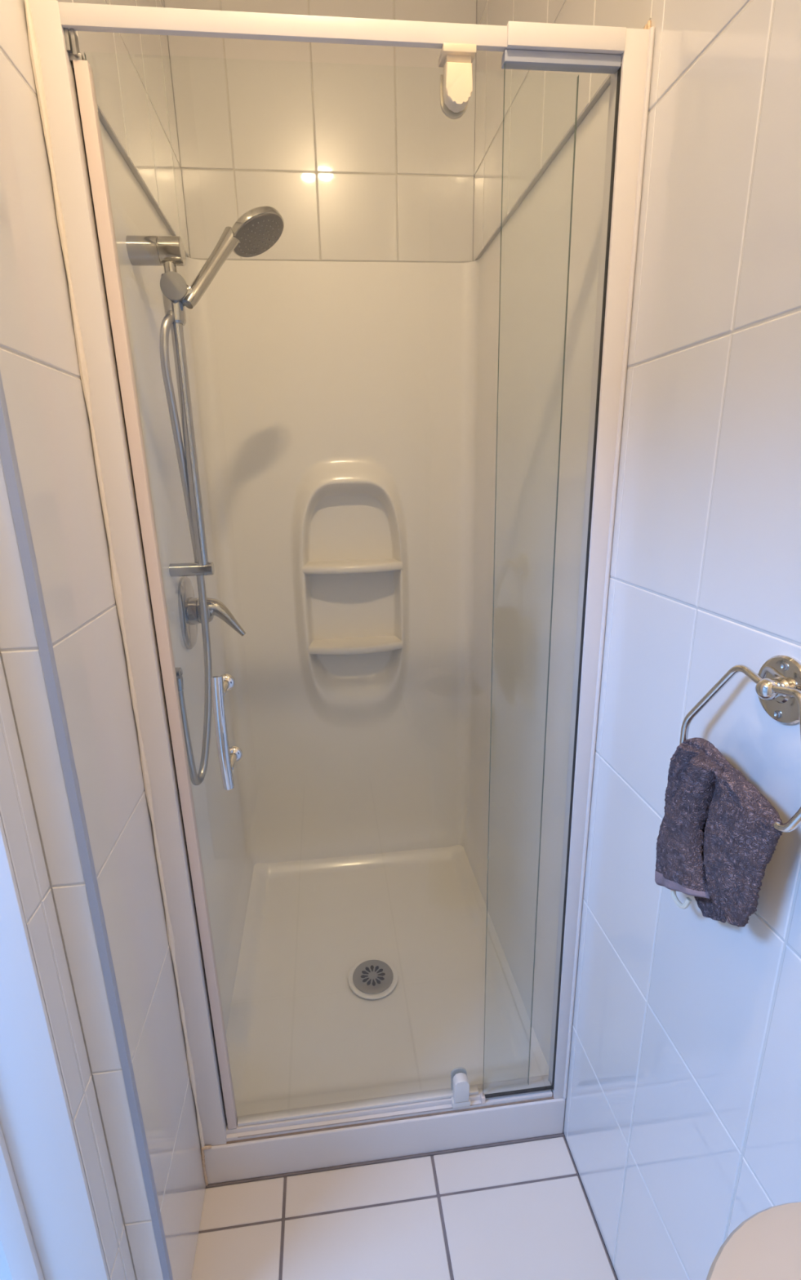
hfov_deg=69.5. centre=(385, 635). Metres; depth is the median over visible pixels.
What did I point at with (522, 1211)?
floor
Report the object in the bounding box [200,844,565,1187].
shower tray
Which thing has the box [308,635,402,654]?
shelf
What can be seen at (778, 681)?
towel ring
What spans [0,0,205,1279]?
wall
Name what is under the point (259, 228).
shower
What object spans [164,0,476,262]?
wall
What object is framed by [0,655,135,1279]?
wall
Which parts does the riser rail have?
slider knob, rail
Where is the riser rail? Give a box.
[125,235,214,577]
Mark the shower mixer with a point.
(188, 605)
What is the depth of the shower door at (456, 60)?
0.90 m
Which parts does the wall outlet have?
plate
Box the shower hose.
[159,310,212,785]
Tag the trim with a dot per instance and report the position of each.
(7, 450)
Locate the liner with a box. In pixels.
[99,84,609,1066]
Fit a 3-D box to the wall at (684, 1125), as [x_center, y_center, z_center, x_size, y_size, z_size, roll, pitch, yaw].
[0.432,-0.194,0.617,0.050,2.960,2.555,-3,16,-6]
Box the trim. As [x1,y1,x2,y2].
[0,370,173,1279]
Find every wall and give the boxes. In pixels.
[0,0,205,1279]
[0,453,163,1279]
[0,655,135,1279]
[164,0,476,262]
[472,0,800,1279]
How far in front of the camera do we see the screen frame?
0.86 m
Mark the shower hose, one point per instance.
(196, 779)
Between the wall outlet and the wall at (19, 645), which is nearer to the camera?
the wall at (19, 645)
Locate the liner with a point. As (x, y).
(344, 413)
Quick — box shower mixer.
[177,576,245,649]
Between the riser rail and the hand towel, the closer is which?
the hand towel
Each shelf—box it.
[302,558,402,573]
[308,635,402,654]
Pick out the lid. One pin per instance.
(766, 1245)
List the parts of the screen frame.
rail, fixed pane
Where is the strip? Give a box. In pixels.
[562,0,665,1142]
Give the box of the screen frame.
[24,0,654,1148]
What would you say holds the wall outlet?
attached to the liner
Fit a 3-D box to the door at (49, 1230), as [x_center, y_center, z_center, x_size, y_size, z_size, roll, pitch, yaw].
[-0.448,0.412,0.292,0.120,2.015,0.800,-3,16,-6]
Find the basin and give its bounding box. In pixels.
[226,844,548,1115]
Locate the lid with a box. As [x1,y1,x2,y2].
[705,1201,800,1279]
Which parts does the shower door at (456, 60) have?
handle, handle mount, handle mount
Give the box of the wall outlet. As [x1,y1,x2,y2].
[175,667,183,691]
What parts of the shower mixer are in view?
wall plate, lever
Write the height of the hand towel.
0.244 m
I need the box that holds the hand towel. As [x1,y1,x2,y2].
[654,737,782,926]
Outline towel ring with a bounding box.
[679,654,800,832]
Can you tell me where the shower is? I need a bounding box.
[182,206,284,309]
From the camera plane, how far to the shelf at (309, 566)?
1.84 m
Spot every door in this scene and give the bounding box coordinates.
[0,814,110,1279]
[72,42,578,1128]
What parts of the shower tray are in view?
drain plate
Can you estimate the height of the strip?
2.960 m
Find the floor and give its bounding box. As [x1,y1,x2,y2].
[0,1132,617,1279]
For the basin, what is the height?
0.044 m

